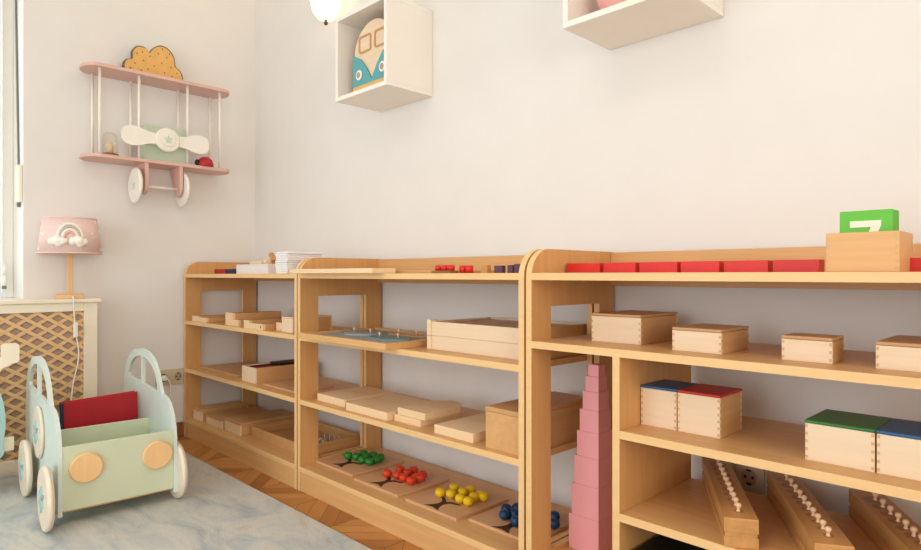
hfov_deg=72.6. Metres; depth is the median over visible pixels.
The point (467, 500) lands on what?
bead
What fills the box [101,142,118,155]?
glass dome
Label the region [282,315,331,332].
wooden box
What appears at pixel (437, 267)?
cylinder
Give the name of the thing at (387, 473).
bead
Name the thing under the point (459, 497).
bead
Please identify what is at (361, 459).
bead
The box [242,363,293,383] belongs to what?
open box
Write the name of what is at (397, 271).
wooden board
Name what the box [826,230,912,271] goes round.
box
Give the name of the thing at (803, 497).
cylinder
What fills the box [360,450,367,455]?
bead
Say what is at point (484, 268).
cube
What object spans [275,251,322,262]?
paper stack
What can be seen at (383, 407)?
wooden board
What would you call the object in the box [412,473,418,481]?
bead
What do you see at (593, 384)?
cube
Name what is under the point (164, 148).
shelf
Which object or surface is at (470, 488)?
bead
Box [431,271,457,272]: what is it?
wooden block
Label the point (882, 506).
cylinder
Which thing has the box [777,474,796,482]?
cylinder
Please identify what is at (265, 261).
toy figure
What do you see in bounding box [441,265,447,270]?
cylinder
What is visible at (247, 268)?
box
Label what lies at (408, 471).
bead
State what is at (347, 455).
bead
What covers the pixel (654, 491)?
shelving unit
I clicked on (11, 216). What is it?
window
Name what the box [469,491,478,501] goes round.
bead
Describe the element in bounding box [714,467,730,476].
cylinder
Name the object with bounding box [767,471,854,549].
block
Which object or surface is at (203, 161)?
toy
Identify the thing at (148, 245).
wall
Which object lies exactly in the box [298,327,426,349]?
tray
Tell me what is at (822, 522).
cylinder
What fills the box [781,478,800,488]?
cylinder
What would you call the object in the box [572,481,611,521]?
cube
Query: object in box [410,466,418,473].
bead
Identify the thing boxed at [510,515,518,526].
bead
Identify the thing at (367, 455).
bead
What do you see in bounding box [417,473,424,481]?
bead
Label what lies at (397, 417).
wooden board
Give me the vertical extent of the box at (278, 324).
0.034 m
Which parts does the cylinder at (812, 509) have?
knob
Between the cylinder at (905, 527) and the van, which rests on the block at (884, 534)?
the cylinder at (905, 527)
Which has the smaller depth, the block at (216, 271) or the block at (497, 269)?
the block at (497, 269)
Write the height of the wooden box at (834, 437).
0.078 m
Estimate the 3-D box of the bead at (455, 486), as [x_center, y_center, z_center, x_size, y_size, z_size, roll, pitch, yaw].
[-0.022,0.729,2.146,0.034,0.030,0.035,0,0,-44]
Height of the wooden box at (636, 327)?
0.073 m
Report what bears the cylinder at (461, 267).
on the shelving unit at (425, 529)
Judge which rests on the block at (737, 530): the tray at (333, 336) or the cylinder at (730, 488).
the cylinder at (730, 488)
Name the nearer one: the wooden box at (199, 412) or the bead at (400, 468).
the bead at (400, 468)
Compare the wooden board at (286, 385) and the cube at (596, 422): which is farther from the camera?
the wooden board at (286, 385)
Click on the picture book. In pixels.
(123, 406)
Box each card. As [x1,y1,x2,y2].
[270,359,293,364]
[840,209,898,232]
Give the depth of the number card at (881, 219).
1.16 m
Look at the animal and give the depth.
2.99 m
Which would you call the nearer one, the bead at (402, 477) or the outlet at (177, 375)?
the bead at (402, 477)
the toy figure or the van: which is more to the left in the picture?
the toy figure
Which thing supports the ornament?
on the shelf at (164, 148)
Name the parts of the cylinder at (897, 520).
knob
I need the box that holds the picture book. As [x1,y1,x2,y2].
[59,391,137,429]
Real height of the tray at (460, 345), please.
0.044 m
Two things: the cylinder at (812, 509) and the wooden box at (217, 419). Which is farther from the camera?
the wooden box at (217, 419)
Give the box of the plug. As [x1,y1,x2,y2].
[161,375,171,398]
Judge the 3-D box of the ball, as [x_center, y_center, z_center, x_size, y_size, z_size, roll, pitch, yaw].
[0.465,-0.792,1.753,0.168,0.164,0.168,0,0,-44]
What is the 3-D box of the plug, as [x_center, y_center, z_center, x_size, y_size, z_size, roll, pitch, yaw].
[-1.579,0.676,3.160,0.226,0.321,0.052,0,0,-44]
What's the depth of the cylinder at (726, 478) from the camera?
1.47 m
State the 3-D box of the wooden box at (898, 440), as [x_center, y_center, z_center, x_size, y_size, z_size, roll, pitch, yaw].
[0.845,0.321,1.146,0.140,0.078,0.117,0,0,-44]
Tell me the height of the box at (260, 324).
0.036 m
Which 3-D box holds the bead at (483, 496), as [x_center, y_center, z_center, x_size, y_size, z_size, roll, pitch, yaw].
[0.076,0.729,2.062,0.034,0.030,0.035,0,0,-44]
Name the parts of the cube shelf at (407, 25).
panel, panel, panel, panel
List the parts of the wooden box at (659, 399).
lid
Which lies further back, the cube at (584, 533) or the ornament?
the ornament
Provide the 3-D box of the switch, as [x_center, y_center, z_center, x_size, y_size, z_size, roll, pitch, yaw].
[-1.740,0.248,2.834,0.018,0.067,0.018,0,0,-44]
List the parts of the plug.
cord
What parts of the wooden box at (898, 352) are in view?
lid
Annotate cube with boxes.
[481,265,490,272]
[569,511,611,549]
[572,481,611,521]
[574,454,611,488]
[577,429,611,459]
[580,408,610,433]
[583,390,608,411]
[585,375,606,392]
[588,363,604,376]
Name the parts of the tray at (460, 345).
corner post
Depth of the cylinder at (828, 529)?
1.18 m
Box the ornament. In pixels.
[122,45,182,79]
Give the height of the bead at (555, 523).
0.030 m
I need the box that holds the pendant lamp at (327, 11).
[310,0,341,24]
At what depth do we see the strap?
2.88 m
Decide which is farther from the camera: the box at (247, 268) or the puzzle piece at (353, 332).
the box at (247, 268)
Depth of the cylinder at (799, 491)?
1.38 m
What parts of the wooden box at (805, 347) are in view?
lid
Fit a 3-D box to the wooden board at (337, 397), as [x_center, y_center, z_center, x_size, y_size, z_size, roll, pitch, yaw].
[-0.410,0.476,2.465,0.232,0.028,0.190,0,0,-44]
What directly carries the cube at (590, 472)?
on the cube at (588, 502)
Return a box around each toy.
[0,343,18,457]
[194,157,213,166]
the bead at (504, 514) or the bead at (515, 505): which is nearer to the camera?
the bead at (504, 514)
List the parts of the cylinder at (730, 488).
knob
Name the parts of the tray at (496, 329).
corner post, lid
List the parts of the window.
sash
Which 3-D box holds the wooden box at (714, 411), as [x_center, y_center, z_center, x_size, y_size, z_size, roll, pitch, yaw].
[0.578,0.312,1.454,0.124,0.095,0.100,0,0,-44]
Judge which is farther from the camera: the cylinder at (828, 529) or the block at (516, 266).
the block at (516, 266)
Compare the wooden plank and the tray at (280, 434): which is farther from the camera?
the tray at (280, 434)
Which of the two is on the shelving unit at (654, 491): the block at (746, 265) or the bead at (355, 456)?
the block at (746, 265)
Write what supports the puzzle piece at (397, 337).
in the tray at (333, 336)
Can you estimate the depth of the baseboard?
3.30 m
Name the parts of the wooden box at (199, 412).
lid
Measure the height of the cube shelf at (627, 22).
0.352 m
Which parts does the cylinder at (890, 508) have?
knob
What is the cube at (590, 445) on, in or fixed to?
on the cube at (590, 472)
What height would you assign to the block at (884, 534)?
0.060 m
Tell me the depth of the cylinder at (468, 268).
1.92 m
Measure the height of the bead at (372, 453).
0.030 m
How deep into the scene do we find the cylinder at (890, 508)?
1.28 m
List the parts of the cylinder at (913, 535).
knob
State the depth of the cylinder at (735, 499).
1.33 m
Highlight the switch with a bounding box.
[73,323,77,336]
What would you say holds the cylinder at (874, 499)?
on the block at (884, 534)
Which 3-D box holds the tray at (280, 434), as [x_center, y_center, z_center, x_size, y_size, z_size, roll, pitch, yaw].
[-0.711,0.730,2.854,0.275,0.047,0.490,0,0,-44]
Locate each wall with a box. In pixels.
[24,0,254,434]
[255,0,920,526]
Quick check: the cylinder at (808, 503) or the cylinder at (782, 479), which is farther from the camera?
the cylinder at (782, 479)
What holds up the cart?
on the rug
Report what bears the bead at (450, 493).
on the board at (446, 507)
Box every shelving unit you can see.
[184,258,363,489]
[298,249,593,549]
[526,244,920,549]
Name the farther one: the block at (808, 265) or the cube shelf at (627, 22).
the cube shelf at (627, 22)
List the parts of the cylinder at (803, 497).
knob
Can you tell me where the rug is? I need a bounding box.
[0,452,371,549]
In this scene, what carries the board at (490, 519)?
on the shelving unit at (425, 529)
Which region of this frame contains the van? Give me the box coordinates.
[353,18,383,91]
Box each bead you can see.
[344,452,351,459]
[352,453,360,460]
[358,456,365,463]
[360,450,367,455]
[362,453,370,457]
[365,457,373,465]
[370,451,376,457]
[372,456,379,463]
[377,453,384,461]
[383,469,391,477]
[393,471,400,479]
[395,465,404,472]
[399,473,407,481]
[403,468,411,475]
[406,476,415,484]
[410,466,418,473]
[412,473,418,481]
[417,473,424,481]
[418,470,427,477]
[435,487,444,497]
[446,489,455,498]
[449,483,458,491]
[455,493,464,503]
[457,487,467,495]
[463,496,472,506]
[466,485,474,493]
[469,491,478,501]
[479,491,488,501]
[499,509,509,519]
[501,503,511,510]
[509,508,518,516]
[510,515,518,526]
[512,502,518,509]
[551,511,559,519]
[551,518,559,528]
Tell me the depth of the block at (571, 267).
1.68 m
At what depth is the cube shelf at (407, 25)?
2.48 m
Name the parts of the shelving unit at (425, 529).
panel, shelf, shelf, rail, panel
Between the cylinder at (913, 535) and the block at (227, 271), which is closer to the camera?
the cylinder at (913, 535)
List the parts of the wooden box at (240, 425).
lid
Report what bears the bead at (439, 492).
on the board at (446, 507)
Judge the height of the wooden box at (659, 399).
0.095 m
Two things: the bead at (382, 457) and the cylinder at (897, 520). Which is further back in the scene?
the bead at (382, 457)
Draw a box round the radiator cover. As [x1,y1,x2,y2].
[0,297,100,474]
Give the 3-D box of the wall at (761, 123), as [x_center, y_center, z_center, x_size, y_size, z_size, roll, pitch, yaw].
[0.825,-0.475,1.651,0.120,2.850,6.200,0,0,-44]
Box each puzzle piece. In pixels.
[344,328,382,335]
[369,332,410,340]
[389,329,426,337]
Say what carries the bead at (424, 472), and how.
on the board at (376, 480)
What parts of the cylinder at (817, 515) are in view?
knob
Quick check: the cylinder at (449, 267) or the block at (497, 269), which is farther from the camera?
the cylinder at (449, 267)
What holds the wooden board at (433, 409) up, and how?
on the wooden board at (397, 417)
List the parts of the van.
panel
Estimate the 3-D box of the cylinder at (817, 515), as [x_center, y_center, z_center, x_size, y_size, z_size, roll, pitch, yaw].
[0.709,0.482,1.244,0.024,0.018,0.024,0,0,-44]
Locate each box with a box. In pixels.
[192,314,224,322]
[193,400,247,420]
[205,406,268,428]
[225,311,281,326]
[225,409,293,435]
[236,264,282,273]
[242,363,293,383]
[244,318,281,329]
[276,322,281,330]
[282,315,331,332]
[485,391,582,455]
[592,310,677,344]
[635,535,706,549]
[640,379,697,430]
[672,323,748,353]
[677,384,741,438]
[782,333,843,363]
[805,409,892,471]
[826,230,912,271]
[876,335,920,371]
[876,418,920,480]
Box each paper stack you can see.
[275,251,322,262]
[275,263,298,273]
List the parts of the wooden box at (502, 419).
lid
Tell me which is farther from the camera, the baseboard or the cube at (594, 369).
the baseboard
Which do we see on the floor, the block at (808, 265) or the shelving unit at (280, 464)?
the shelving unit at (280, 464)
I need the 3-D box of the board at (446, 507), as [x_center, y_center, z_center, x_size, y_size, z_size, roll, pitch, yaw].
[-0.012,0.749,2.088,0.242,0.010,0.244,0,0,-44]
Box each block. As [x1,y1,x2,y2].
[214,269,224,273]
[225,269,235,273]
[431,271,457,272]
[494,265,505,272]
[507,265,513,272]
[514,264,519,272]
[567,263,603,272]
[604,262,638,272]
[639,262,680,272]
[681,261,723,271]
[702,457,758,549]
[724,260,772,271]
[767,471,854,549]
[773,259,824,271]
[849,489,920,549]
[910,258,920,271]
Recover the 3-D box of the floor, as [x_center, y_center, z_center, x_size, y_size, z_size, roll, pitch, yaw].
[-0.728,0.900,0.231,4.085,0.100,6.150,0,0,-44]
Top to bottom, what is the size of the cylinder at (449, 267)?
0.017 m
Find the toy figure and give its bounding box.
[250,259,268,263]
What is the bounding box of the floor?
[177,435,423,549]
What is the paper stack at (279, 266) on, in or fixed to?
on the shelving unit at (280, 464)
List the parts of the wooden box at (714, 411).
lid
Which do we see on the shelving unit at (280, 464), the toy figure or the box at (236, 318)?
the box at (236, 318)
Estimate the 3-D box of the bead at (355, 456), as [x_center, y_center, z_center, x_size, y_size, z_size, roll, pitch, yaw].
[-0.418,0.729,2.516,0.034,0.030,0.035,0,0,-44]
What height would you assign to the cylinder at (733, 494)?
0.018 m
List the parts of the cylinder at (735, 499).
knob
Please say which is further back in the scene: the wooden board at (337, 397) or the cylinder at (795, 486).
the wooden board at (337, 397)
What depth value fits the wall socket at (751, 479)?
1.62 m
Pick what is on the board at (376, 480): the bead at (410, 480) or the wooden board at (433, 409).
the bead at (410, 480)
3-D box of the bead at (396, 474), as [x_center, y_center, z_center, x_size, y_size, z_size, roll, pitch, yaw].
[-0.230,0.729,2.283,0.034,0.030,0.035,0,0,-44]
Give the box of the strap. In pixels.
[15,0,21,206]
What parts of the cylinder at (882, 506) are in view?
knob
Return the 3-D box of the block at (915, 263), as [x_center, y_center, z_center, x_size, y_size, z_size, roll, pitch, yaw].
[0.865,-0.019,1.171,0.035,0.026,0.090,0,0,-44]
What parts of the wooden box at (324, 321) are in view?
lid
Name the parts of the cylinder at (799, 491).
knob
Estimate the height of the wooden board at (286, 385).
0.008 m
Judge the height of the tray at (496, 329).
0.050 m
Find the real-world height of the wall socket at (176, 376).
0.080 m
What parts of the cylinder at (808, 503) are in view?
knob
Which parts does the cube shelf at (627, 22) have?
panel, panel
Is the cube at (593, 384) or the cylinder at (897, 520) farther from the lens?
the cube at (593, 384)
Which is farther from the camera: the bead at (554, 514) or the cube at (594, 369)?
the bead at (554, 514)
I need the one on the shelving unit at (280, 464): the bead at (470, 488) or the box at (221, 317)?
the box at (221, 317)
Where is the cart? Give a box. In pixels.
[18,348,187,531]
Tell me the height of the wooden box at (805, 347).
0.050 m
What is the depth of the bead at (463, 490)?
2.09 m
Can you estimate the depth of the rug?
2.11 m
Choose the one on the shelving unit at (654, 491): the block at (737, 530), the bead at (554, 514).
the block at (737, 530)
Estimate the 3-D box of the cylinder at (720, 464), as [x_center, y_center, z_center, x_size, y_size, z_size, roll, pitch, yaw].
[0.655,0.482,1.582,0.040,0.018,0.040,0,0,-44]
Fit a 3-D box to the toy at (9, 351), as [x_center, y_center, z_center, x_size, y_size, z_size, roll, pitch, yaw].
[-1.937,0.551,2.268,0.560,0.572,0.090,0,0,-44]
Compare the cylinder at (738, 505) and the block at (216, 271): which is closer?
the cylinder at (738, 505)
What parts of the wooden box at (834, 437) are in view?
lid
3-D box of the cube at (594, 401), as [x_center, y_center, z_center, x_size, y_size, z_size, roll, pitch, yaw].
[0.368,0.339,1.706,0.050,0.050,0.050,0,0,-44]
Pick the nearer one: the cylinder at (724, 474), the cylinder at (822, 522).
the cylinder at (822, 522)
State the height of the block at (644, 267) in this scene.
0.026 m
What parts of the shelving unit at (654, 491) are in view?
panel, shelf, shelf, rail, shelf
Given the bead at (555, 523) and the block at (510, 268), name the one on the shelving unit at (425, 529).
the block at (510, 268)
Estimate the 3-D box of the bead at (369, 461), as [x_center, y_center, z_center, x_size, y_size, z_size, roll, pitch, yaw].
[-0.355,0.729,2.449,0.034,0.030,0.035,0,0,-44]
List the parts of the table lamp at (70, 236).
lamp shade, lamp cord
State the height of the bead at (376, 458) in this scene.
0.030 m
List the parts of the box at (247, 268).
lid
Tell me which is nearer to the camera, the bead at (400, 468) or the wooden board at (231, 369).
the bead at (400, 468)
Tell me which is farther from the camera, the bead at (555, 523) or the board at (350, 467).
the board at (350, 467)
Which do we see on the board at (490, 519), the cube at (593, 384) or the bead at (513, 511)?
the bead at (513, 511)
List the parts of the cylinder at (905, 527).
knob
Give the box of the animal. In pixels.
[269,252,276,263]
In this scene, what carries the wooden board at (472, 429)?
on the shelving unit at (425, 529)
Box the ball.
[597,0,626,9]
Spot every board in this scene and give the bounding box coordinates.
[201,361,259,377]
[263,379,333,392]
[316,449,403,476]
[317,386,393,406]
[346,394,426,420]
[354,464,448,497]
[394,413,460,426]
[396,270,493,272]
[398,400,460,420]
[405,482,507,520]
[434,413,485,442]
[468,499,568,540]
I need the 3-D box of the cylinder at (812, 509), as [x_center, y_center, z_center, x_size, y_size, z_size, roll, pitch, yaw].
[0.719,0.482,1.278,0.026,0.018,0.026,0,0,-44]
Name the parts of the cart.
panel, panel, panel, panel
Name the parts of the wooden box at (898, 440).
lid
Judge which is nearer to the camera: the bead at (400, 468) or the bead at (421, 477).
the bead at (421, 477)
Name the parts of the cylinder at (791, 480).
knob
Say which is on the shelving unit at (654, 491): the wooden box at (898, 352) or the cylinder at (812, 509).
the wooden box at (898, 352)
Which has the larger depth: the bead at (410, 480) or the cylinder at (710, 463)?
the bead at (410, 480)
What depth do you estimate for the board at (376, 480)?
2.25 m
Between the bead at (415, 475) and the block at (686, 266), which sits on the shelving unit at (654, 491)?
the block at (686, 266)
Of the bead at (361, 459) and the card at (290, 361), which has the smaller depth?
the bead at (361, 459)
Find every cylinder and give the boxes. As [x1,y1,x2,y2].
[435,265,440,270]
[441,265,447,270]
[447,265,454,270]
[459,265,465,272]
[465,265,472,272]
[709,459,726,466]
[712,462,728,471]
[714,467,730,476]
[717,472,731,481]
[719,476,733,485]
[722,481,735,491]
[725,486,736,496]
[728,492,738,501]
[730,497,738,506]
[734,502,742,512]
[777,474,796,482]
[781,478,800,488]
[786,484,804,494]
[791,489,808,499]
[796,495,812,505]
[801,501,816,511]
[806,507,815,517]
[811,513,820,524]
[817,519,825,530]
[823,526,833,537]
[864,492,886,503]
[871,498,888,510]
[880,505,895,517]
[888,512,903,524]
[896,519,910,531]
[904,526,919,539]
[913,534,920,545]
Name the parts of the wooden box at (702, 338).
lid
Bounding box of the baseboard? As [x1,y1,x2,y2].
[176,422,182,436]
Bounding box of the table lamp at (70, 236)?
[36,216,101,400]
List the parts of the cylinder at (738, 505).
knob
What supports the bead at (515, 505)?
on the board at (490, 519)
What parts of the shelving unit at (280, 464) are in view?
panel, shelf, shelf, rail, panel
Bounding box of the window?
[0,0,23,298]
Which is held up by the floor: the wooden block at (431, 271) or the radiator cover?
the radiator cover
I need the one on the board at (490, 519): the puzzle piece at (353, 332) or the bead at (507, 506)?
the bead at (507, 506)
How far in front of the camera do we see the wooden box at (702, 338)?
1.40 m
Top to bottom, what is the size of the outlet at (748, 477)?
0.052 m
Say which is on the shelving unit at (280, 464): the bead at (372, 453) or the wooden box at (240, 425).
the wooden box at (240, 425)
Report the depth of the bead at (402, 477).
2.24 m
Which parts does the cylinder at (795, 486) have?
knob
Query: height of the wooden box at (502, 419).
0.118 m
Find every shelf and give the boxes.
[79,61,228,206]
[335,0,431,111]
[563,0,723,49]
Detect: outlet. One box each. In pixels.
[173,371,183,380]
[738,467,758,487]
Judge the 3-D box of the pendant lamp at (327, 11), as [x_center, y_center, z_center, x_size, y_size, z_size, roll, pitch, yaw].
[-0.630,-1.280,2.927,0.166,0.231,0.173,0,0,-44]
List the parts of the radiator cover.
backing panel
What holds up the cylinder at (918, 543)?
on the block at (884, 534)
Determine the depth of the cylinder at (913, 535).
1.18 m
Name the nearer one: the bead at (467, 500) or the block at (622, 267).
the block at (622, 267)
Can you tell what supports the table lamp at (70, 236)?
on the radiator cover
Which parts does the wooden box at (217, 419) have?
lid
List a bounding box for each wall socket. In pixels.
[155,368,183,385]
[735,463,764,494]
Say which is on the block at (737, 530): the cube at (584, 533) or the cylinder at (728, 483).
the cylinder at (728, 483)
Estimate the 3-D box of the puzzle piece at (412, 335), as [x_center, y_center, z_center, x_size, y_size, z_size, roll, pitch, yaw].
[-0.191,0.216,2.336,0.072,0.022,0.216,0,0,-44]
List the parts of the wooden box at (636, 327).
lid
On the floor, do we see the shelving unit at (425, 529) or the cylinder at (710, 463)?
the shelving unit at (425, 529)
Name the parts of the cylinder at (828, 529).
knob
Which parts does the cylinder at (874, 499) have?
knob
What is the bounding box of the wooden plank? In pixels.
[290,268,395,273]
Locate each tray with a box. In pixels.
[251,419,359,454]
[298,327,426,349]
[427,317,586,343]
[427,335,581,359]

